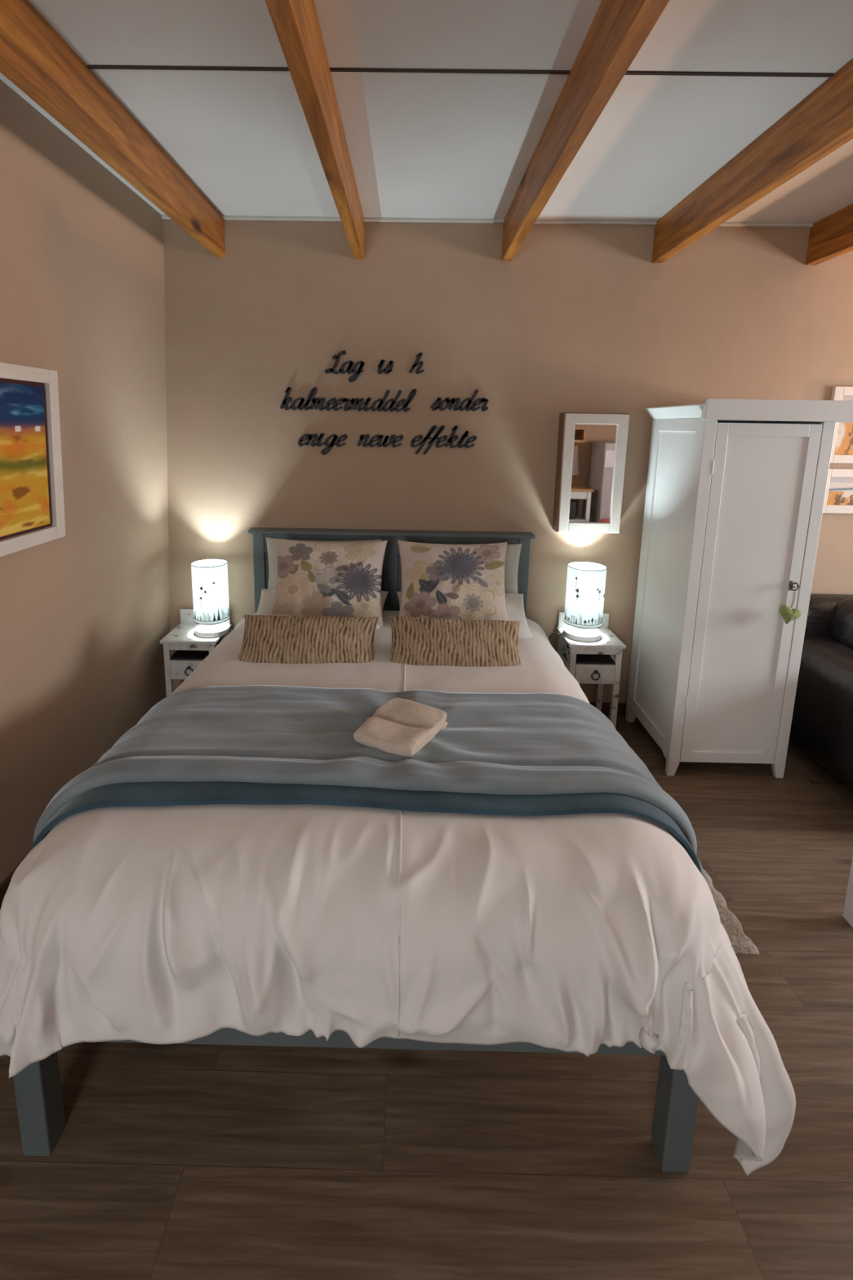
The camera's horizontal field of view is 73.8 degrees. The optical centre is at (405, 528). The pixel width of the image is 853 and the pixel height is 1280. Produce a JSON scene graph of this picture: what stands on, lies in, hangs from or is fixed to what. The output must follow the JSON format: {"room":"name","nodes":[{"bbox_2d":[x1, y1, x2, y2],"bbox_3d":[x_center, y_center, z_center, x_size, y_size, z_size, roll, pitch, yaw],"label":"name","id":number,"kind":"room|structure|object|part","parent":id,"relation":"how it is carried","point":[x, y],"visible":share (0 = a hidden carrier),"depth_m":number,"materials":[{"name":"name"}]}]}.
{"room":"bedroom","nodes":[
{"label":"bedroom","id":0,"kind":"room"},
{"bbox_2d":[0,79,169,884],"bbox_3d":[-1.453,0.193,0.540,0.364,2.655,5.200,1,10,0],"label":"wall","id":1,"kind":"structure","parent":0,"point":[85,612],"depth_m":2.27,"materials":[{"name":"paint"}]},
{"bbox_2d":[0,856,26,909],"bbox_3d":[-1.393,1.466,0.769,0.018,0.070,5.200,1,10,0],"label":"baseboard","id":2,"kind":"structure","parent":1,"relation":"attached to","point":[4,886],"depth_m":1.95,"materials":[{"name":"brown wood"}]},
{"bbox_2d":[0,362,65,556],"bbox_3d":[-1.287,-0.212,1.784,0.054,0.607,0.635,1,10,0],"label":"landscape painting","id":3,"kind":"object","parent":1,"relation":"attached to","point":[32,507],"visible":1,"depth_m":1.93,"materials":[{"name":"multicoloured paint"}]},
{"bbox_2d":[0,714,852,1279],"bbox_3d":[1.393,1.608,0.765,6.900,0.120,5.600,1,10,0],"label":"floor","id":4,"kind":"structure","parent":0,"point":[174,1161],"depth_m":1.30,"materials":[{"name":"brown wood"}]},
{"bbox_2d":[160,608,231,697],"bbox_3d":[-1.137,0.776,3.123,0.292,0.600,0.278,1,10,0],"label":"nightstand","id":5,"kind":"object","parent":4,"relation":"on","point":[193,649],"visible":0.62,"depth_m":3.00,"materials":[{"name":"white paint"}]},
{"bbox_3d":[-1.258,0.844,3.027,0.030,0.497,0.028,1,10,0],"label":"leg","id":6,"kind":"part","parent":5,"relation":"part of","materials":[{"name":"white paint"}]},
{"bbox_3d":[-1.137,0.731,3.091,0.204,0.105,0.204,1,10,0],"label":"drawer","id":7,"kind":"part","parent":5,"relation":"part of","materials":[{"name":"white paint"}]},
{"bbox_3d":[-1.138,0.751,2.984,0.047,0.056,0.014,1,10,0],"label":"ring pull","id":8,"kind":"part","parent":5,"relation":"part of","materials":[{"name":"metal"}]},
{"bbox_3d":[-1.132,0.499,3.207,0.280,0.085,0.014,1,10,0],"label":"rail","id":9,"kind":"part","parent":5,"relation":"part of","materials":[{"name":"white paint"}]},
{"bbox_2d":[191,558,230,637],"bbox_3d":[-1.047,0.374,3.053,0.186,0.387,0.186,1,10,0],"label":"table lamp","id":10,"kind":"object","parent":5,"relation":"on","point":[210,585],"visible":1,"depth_m":2.98,"materials":[{"name":"white paint"}]},
{"bbox_2d":[193,607,229,622],"bbox_3d":[-1.048,0.451,3.031,0.184,0.062,0.114,1,10,0],"label":"print","id":11,"kind":"object","parent":10,"relation":"on","point":[200,614],"depth_m":2.99,"materials":[{"name":"grey"}]},
{"bbox_3d":[-1.020,0.848,3.026,0.030,0.497,0.028,1,10,0],"label":"leg","id":12,"kind":"part","parent":5,"relation":"part of","materials":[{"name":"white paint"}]},
{"bbox_2d":[13,527,698,1172],"bbox_3d":[-0.095,0.720,2.197,1.536,1.072,2.067,1,10,0],"label":"bed","id":13,"kind":"object","parent":4,"relation":"on","point":[37,1086],"visible":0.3,"depth_m":1.27,"materials":[{"name":"grey paint"}]},
{"bbox_3d":[-0.830,1.187,1.271,0.062,0.460,0.062,1,10,0],"label":"leg","id":14,"kind":"part","parent":13,"relation":"part of","materials":[{"name":"grey paint"}]},
{"bbox_3d":[-0.804,0.540,3.179,0.062,1.055,0.055,1,10,0],"label":"headboard post","id":15,"kind":"part","parent":13,"relation":"part of","materials":[{"name":"grey paint"}]},
{"bbox_3d":[-0.082,0.352,3.140,1.400,0.460,0.014,1,10,0],"label":"headboard panel","id":16,"kind":"part","parent":13,"relation":"part of","materials":[{"name":"grey paint"}]},
{"bbox_3d":[-0.108,1.050,1.231,1.400,0.155,0.027,1,10,0],"label":"foot rail","id":17,"kind":"part","parent":13,"relation":"part of","materials":[{"name":"grey paint"}]},
{"bbox_3d":[-0.082,0.356,3.137,1.380,0.654,0.038,1,10,0],"label":"headboard rail","id":18,"kind":"part","parent":13,"relation":"part of","materials":[{"name":"grey paint"}]},
{"bbox_3d":[0.634,0.565,3.168,0.062,1.055,0.055,1,10,0],"label":"headboard post","id":19,"kind":"part","parent":13,"relation":"part of","materials":[{"name":"grey paint"}]},
{"bbox_3d":[0.608,1.211,1.260,0.062,0.460,0.062,1,10,0],"label":"leg","id":20,"kind":"part","parent":13,"relation":"part of","materials":[{"name":"grey paint"}]},
{"bbox_3d":[-0.096,0.746,2.180,1.400,0.203,1.920,1,10,0],"label":"mattress","id":21,"kind":"object","parent":13,"relation":"on","visible":0},
{"bbox_2d":[255,588,388,629],"bbox_3d":[-0.422,0.430,2.747,0.660,0.190,0.438,1,10,0],"label":"sleeping pillow","id":22,"kind":"object","parent":21,"relation":"on","point":[265,606],"visible":0.12,"depth_m":2.81,"materials":[{"name":"white fabric"}]},
{"bbox_2d":[266,537,381,588],"bbox_3d":[-0.442,0.264,3.025,0.625,0.411,0.182,2,10,5],"label":"sleeping pillow","id":23,"kind":"object","parent":22,"relation":"on","point":[271,542],"visible":0.08,"depth_m":3.00,"materials":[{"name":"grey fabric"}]},
{"bbox_2d":[0,610,795,1175],"bbox_3d":[-0.105,0.870,2.003,1.815,0.588,1.964,1,10,0],"label":"duvet","id":24,"kind":"object","parent":21,"relation":"on","point":[580,933],"visible":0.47,"depth_m":1.17,"materials":[{"name":"white fabric"}]},
{"bbox_2d":[238,614,377,663],"bbox_3d":[-0.398,0.470,2.321,0.565,0.200,0.193,1,10,0],"label":"lumbar cushion","id":25,"kind":"object","parent":24,"relation":"on","point":[278,639],"visible":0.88,"depth_m":2.27,"materials":[{"name":"beige fabric"}]},
{"bbox_2d":[271,538,387,626],"bbox_3d":[-0.371,0.275,2.747,0.555,0.406,0.253,1,10,0],"label":"floral cushion","id":26,"kind":"object","parent":24,"relation":"on","point":[314,579],"visible":0.84,"depth_m":2.69,"materials":[{"name":"beige fabric"}]},
{"bbox_2d":[31,684,710,886],"bbox_3d":[-0.101,0.761,1.708,1.837,0.380,0.625,1,10,0],"label":"throw blanket","id":27,"kind":"object","parent":24,"relation":"on","point":[524,754],"visible":0.94,"depth_m":1.53,"materials":[{"name":"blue fabric"}]},
{"bbox_2d":[353,697,448,756],"bbox_3d":[-0.011,0.594,1.679,0.216,0.072,0.262,6,12,27],"label":"towel","id":28,"kind":"object","parent":27,"relation":"on","point":[400,726],"visible":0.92,"depth_m":1.64,"materials":[{"name":"beige fabric"}]},
{"bbox_2d":[397,540,507,620],"bbox_3d":[0.228,0.283,2.741,0.545,0.406,0.255,1,10,0],"label":"floral cushion","id":29,"kind":"object","parent":24,"relation":"on","point":[439,580],"visible":0.89,"depth_m":2.69,"materials":[{"name":"beige fabric"}]},
{"bbox_2d":[389,616,520,666],"bbox_3d":[0.202,0.479,2.317,0.551,0.205,0.193,1,10,2],"label":"lumbar cushion","id":30,"kind":"object","parent":24,"relation":"on","point":[415,641],"visible":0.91,"depth_m":2.26,"materials":[{"name":"beige fabric"}]},
{"bbox_2d":[396,591,532,638],"bbox_3d":[0.278,0.442,2.741,0.660,0.190,0.438,1,10,0],"label":"sleeping pillow","id":31,"kind":"object","parent":21,"relation":"on","point":[513,602],"visible":0.15,"depth_m":2.74,"materials":[{"name":"white fabric"}]},
{"bbox_2d":[504,543,522,593],"bbox_3d":[0.308,0.277,3.020,0.622,0.391,0.172,1,10,-1],"label":"sleeping pillow","id":32,"kind":"object","parent":21,"relation":"on","point":[513,551],"visible":0.09,"depth_m":2.98,"materials":[{"name":"grey fabric"}]},
{"bbox_2d":[556,612,626,728],"bbox_3d":[0.992,0.803,3.105,0.292,0.620,0.278,1,10,0],"label":"nightstand","id":33,"kind":"object","parent":4,"relation":"on","point":[588,662],"visible":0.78,"depth_m":2.98,"materials":[{"name":"white paint"}]},
{"bbox_2d":[548,632,563,642],"bbox_3d":[0.817,0.818,3.159,0.080,0.526,0.166,1,10,0],"label":"cable","id":34,"kind":"object","parent":33,"relation":"hanging from","point":[554,633],"visible":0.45,"depth_m":3.08,"materials":[{"name":"black plastic"}]},
{"bbox_3d":[0.874,0.830,3.234,0.030,0.517,0.028,1,10,0],"label":"leg","id":35,"kind":"part","parent":33,"relation":"part of","materials":[{"name":"white paint"}]},
{"bbox_3d":[0.872,0.871,3.009,0.030,0.517,0.028,1,10,0],"label":"leg","id":36,"kind":"part","parent":33,"relation":"part of","materials":[{"name":"white paint"}]},
{"bbox_3d":[0.998,0.516,3.187,0.280,0.085,0.014,1,10,0],"label":"rail","id":37,"kind":"part","parent":33,"relation":"part of","materials":[{"name":"white paint"}]},
{"bbox_2d":[563,561,607,641],"bbox_3d":[0.956,0.389,3.034,0.200,0.387,0.200,1,10,0],"label":"table lamp","id":38,"kind":"object","parent":33,"relation":"on","point":[585,580],"visible":1,"depth_m":2.96,"materials":[{"name":"white fabric"}]},
{"bbox_2d":[564,608,603,626],"bbox_3d":[0.954,0.466,3.003,0.198,0.066,0.110,1,10,0],"label":"print","id":39,"kind":"object","parent":38,"relation":"on","point":[572,616],"depth_m":2.96,"materials":[{"name":"grey"}]},
{"bbox_3d":[0.993,0.748,3.071,0.204,0.105,0.204,1,10,0],"label":"drawer","id":40,"kind":"part","parent":33,"relation":"part of","materials":[{"name":"white paint"}]},
{"bbox_3d":[0.992,0.768,2.964,0.047,0.056,0.014,1,10,0],"label":"ring pull","id":41,"kind":"part","parent":33,"relation":"part of","materials":[{"name":"metal"}]},
{"bbox_3d":[1.112,0.834,3.232,0.030,0.517,0.028,1,10,0],"label":"leg","id":42,"kind":"part","parent":33,"relation":"part of","materials":[{"name":"white paint"}]},
{"bbox_3d":[1.109,0.875,3.007,0.030,0.517,0.028,1,10,0],"label":"leg","id":43,"kind":"part","parent":33,"relation":"part of","materials":[{"name":"white paint"}]},
{"bbox_2d":[703,869,759,954],"bbox_3d":[-0.099,1.238,2.279,2.493,0.020,0.950,1,10,0],"label":"area rug","id":44,"kind":"object","parent":4,"relation":"on","point":[740,943],"visible":0.02,"depth_m":1.88,"materials":[{"name":"beige carpet"}]},
{"bbox_2d":[625,398,852,777],"bbox_3d":[1.570,0.281,2.817,0.689,1.768,0.586,1,10,0],"label":"wardrobe","id":45,"kind":"object","parent":4,"relation":"on","point":[735,491],"visible":1,"depth_m":2.60,"materials":[{"name":"white paint"}]},
{"bbox_3d":[1.302,0.266,3.092,0.052,1.690,0.045,1,10,0],"label":"leg","id":46,"kind":"part","parent":45,"relation":"part of","materials":[{"name":"white paint"}]},
{"bbox_3d":[1.284,0.275,2.839,0.020,1.618,0.506,1,10,0],"label":"panel","id":47,"kind":"part","parent":45,"relation":"part of","materials":[{"name":"white paint"}]},
{"bbox_3d":[1.564,-0.542,2.678,0.652,0.056,0.568,1,10,0],"label":"cornice","id":48,"kind":"part","parent":45,"relation":"part of","materials":[{"name":"white paint"}]},
{"bbox_3d":[1.296,0.357,2.591,0.052,1.690,0.028,1,10,0],"label":"leg","id":49,"kind":"part","parent":45,"relation":"part of","materials":[{"name":"white paint"}]},
{"bbox_3d":[1.554,0.233,3.096,0.516,1.618,0.008,1,10,0],"label":"panel","id":50,"kind":"part","parent":45,"relation":"part of","materials":[{"name":"black paint"}]},
{"bbox_3d":[1.548,0.335,2.582,0.446,1.596,0.021,1,10,0],"label":"door","id":51,"kind":"part","parent":45,"relation":"part of","materials":[{"name":"white paint"}]},
{"bbox_3d":[1.806,0.275,3.088,0.052,1.690,0.045,1,10,0],"label":"leg","id":52,"kind":"part","parent":45,"relation":"part of","materials":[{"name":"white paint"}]},
{"bbox_3d":[1.819,0.284,2.835,0.020,1.618,0.506,1,10,0],"label":"panel","id":53,"kind":"part","parent":45,"relation":"part of","materials":[{"name":"black paint"}]},
{"bbox_2d":[779,589,801,623],"bbox_3d":[1.716,0.352,2.526,0.093,0.156,0.040,1,10,0],"label":"pendant","id":54,"kind":"object","parent":45,"relation":"hanging from","point":[788,615],"visible":1,"depth_m":2.52,"materials":[{"name":"green fabric"}]},
{"bbox_3d":[1.732,0.259,2.554,0.016,0.044,0.003,1,10,0],"label":"keyhole plate","id":55,"kind":"part","parent":45,"relation":"part of","materials":[{"name":"metal"}]},
{"bbox_3d":[1.800,0.365,2.587,0.052,1.690,0.028,1,10,0],"label":"leg","id":56,"kind":"part","parent":45,"relation":"part of","materials":[{"name":"white paint"}]},
{"bbox_2d":[788,593,852,793],"bbox_3d":[2.972,0.806,2.707,2.038,0.788,1.012,1,10,0],"label":"sofa","id":57,"kind":"object","parent":4,"relation":"on","point":[821,729],"visible":0.66,"depth_m":2.72,"materials":[{"name":"leather"}]},
{"bbox_3d":[2.979,0.606,3.068,1.840,0.487,0.230,1,10,0],"label":"backrest","id":58,"kind":"part","parent":57,"relation":"part of","materials":[{"name":"leather"}]},
{"bbox_2d":[828,598,852,649],"bbox_3d":[2.583,0.558,2.909,0.763,0.383,0.290,1,10,0],"label":"cushion","id":59,"kind":"object","parent":57,"relation":"on","point":[840,610],"depth_m":2.89,"materials":[{"name":"leather"}]},
{"bbox_2d":[842,857,852,927],"bbox_3d":[1.828,1.103,1.629,0.670,0.580,0.570,1,10,0],"label":"side table","id":60,"kind":"object","parent":4,"relation":"on","point":[847,914],"visible":1,"depth_m":1.92,"materials":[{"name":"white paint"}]},
{"bbox_2d":[0,0,852,223],"bbox_3d":[1.436,-1.113,0.274,6.900,0.100,5.600,1,10,0],"label":"ceiling","id":61,"kind":"structure","parent":0,"point":[421,145],"depth_m":1.79,"materials":[{"name":"white paint"}]},
{"bbox_2d":[0,0,225,257],"bbox_3d":[-0.970,-1.012,0.318,0.052,0.190,5.200,1,10,0],"label":"ceiling beam","id":62,"kind":"structure","parent":61,"relation":"attached to","point":[34,57],"depth_m":1.70,"materials":[{"name":"brown wood"}]},
{"bbox_2d":[265,0,364,259],"bbox_3d":[-0.262,-0.999,0.312,0.052,0.190,5.200,1,10,0],"label":"ceiling beam","id":63,"kind":"structure","parent":61,"relation":"attached to","point":[295,23],"depth_m":1.55,"materials":[{"name":"brown wood"}]},
{"bbox_2d":[86,65,834,77],"bbox_3d":[1.725,-1.302,1.640,5.950,0.004,0.012,1,10,0],"label":"trim","id":64,"kind":"structure","parent":61,"relation":"attached to","point":[90,67],"depth_m":1.65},
{"bbox_2d":[502,0,670,261],"bbox_3d":[0.487,-0.987,0.306,0.052,0.190,5.200,1,10,0],"label":"ceiling beam","id":65,"kind":"structure","parent":61,"relation":"attached to","point":[619,29],"depth_m":1.55,"materials":[{"name":"brown wood"}]},
{"bbox_2d":[651,58,852,263],"bbox_3d":[1.246,-0.973,0.301,0.052,0.190,5.200,1,10,0],"label":"ceiling beam","id":66,"kind":"structure","parent":61,"relation":"attached to","point":[821,123],"depth_m":1.94,"materials":[{"name":"brown wood"}]},
{"bbox_2d":[805,204,852,265],"bbox_3d":[2.019,-0.960,0.295,0.052,0.190,5.200,1,10,0],"label":"ceiling beam","id":67,"kind":"structure","parent":61,"relation":"attached to","point":[831,237],"depth_m":2.70,"materials":[{"name":"brown wood"}]},
{"bbox_2d":[163,219,852,702],"bbox_3d":[1.493,-0.234,3.165,6.800,2.655,0.180,1,10,0],"label":"wall","id":68,"kind":"structure","parent":0,"point":[581,318],"depth_m":2.97,"materials":[{"name":"paint"}]},
{"bbox_2d":[297,433,347,454],"bbox_3d":[-0.445,-0.452,3.049,0.265,0.114,0.010,1,10,0],"label":"script word","id":69,"kind":"object","parent":68,"relation":"attached to","point":[309,437],"visible":1,"depth_m":3.04,"materials":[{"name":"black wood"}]},
{"bbox_2d":[324,350,364,382],"bbox_3d":[-0.320,-0.848,2.976,0.209,0.161,0.010,1,10,0],"label":"script word","id":70,"kind":"object","parent":68,"relation":"attached to","point":[356,373],"visible":1,"depth_m":2.97,"materials":[{"name":"black wood"}]},
{"bbox_2d":[280,386,416,412],"bbox_3d":[-0.304,-0.681,3.006,0.723,0.122,0.010,1,10,0],"label":"script word","id":71,"kind":"object","parent":68,"relation":"attached to","point":[313,392],"visible":1,"depth_m":3.00,"materials":[{"name":"black wood"}]},
{"bbox_2d":[356,434,403,447],"bbox_3d":[-0.136,-0.468,3.043,0.248,0.071,0.010,1,10,0],"label":"script word","id":72,"kind":"object","parent":68,"relation":"attached to","point":[393,439],"visible":1,"depth_m":3.04,"materials":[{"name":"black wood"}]},
{"bbox_2d":[377,360,393,374],"bbox_3d":[-0.105,-0.844,2.975,0.084,0.073,0.010,1,10,0],"label":"script word","id":73,"kind":"object","parent":68,"relation":"attached to","point":[389,366],"visible":1,"depth_m":2.97,"materials":[{"name":"black wood"}]},
{"bbox_2d":[408,352,424,373],"bbox_3d":[0.058,-0.863,2.969,0.080,0.110,0.010,1,10,0],"label":"script word","id":74,"kind":"object","parent":68,"relation":"attached to","point":[418,356],"visible":1,"depth_m":2.97,"materials":[{"name":"black wood"}]},
{"bbox_2d":[410,425,476,454],"bbox_3d":[0.203,-0.472,3.038,0.354,0.159,0.010,1,10,0],"label":"script word","id":75,"kind":"object","parent":68,"relation":"attached to","point":[450,442],"visible":1,"depth_m":3.03,"materials":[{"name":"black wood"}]},
{"bbox_2d":[430,389,488,411],"bbox_3d":[0.285,-0.677,3.001,0.307,0.115,0.010,1,10,0],"label":"script word","id":76,"kind":"object","parent":68,"relation":"attached to","point":[439,404],"visible":1,"depth_m":3.00,"materials":[{"name":"black wood"}]},
{"bbox_2d":[161,214,813,227],"bbox_3d":[1.742,-1.512,2.829,5.940,0.014,0.022,1,10,0],"label":"trim","id":77,"kind":"structure","parent":68,"relation":"attached to","point":[163,216],"depth_m":2.83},
{"bbox_2d":[552,412,629,533],"bbox_3d":[0.978,-0.290,3.012,0.333,0.627,0.112,1,10,0],"label":"wall mirror","id":78,"kind":"object","parent":68,"relation":"attached to","point":[591,456],"visible":1,"depth_m":2.97,"materials":[{"name":"white paint"}]},
{"bbox_2d":[568,423,617,523],"bbox_3d":[0.978,-0.283,2.973,0.225,0.519,0.008,1,10,0],"label":"mirror glass","id":79,"kind":"object","parent":78,"relation":"attached to","point":[593,447],"depth_m":2.97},
{"bbox_2d":[589,702,626,715],"bbox_3d":[1.657,1.058,3.297,6.030,0.070,0.015,1,10,0],"label":"baseboard","id":80,"kind":"structure","parent":68,"relation":"attached to","point":[621,709],"depth_m":3.29,"materials":[{"name":"brown wood"}]},
{"bbox_2d":[822,468,852,513],"bbox_3d":[2.439,-0.197,3.057,0.425,0.240,0.023,1,10,0],"label":"framed picture","id":81,"kind":"object","parent":68,"relation":"attached to","point":[838,499],"visible":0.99,"depth_m":3.06,"materials":[{"name":"white paint"}]},
{"bbox_2d":[830,386,852,463],"bbox_3d":[2.444,-0.540,2.995,0.425,0.397,0.023,1,10,0],"label":"framed picture","id":82,"kind":"object","parent":68,"relation":"attached to","point":[842,443],"visible":0.68,"depth_m":3.01,"materials":[{"name":"white paint"}]}
]}

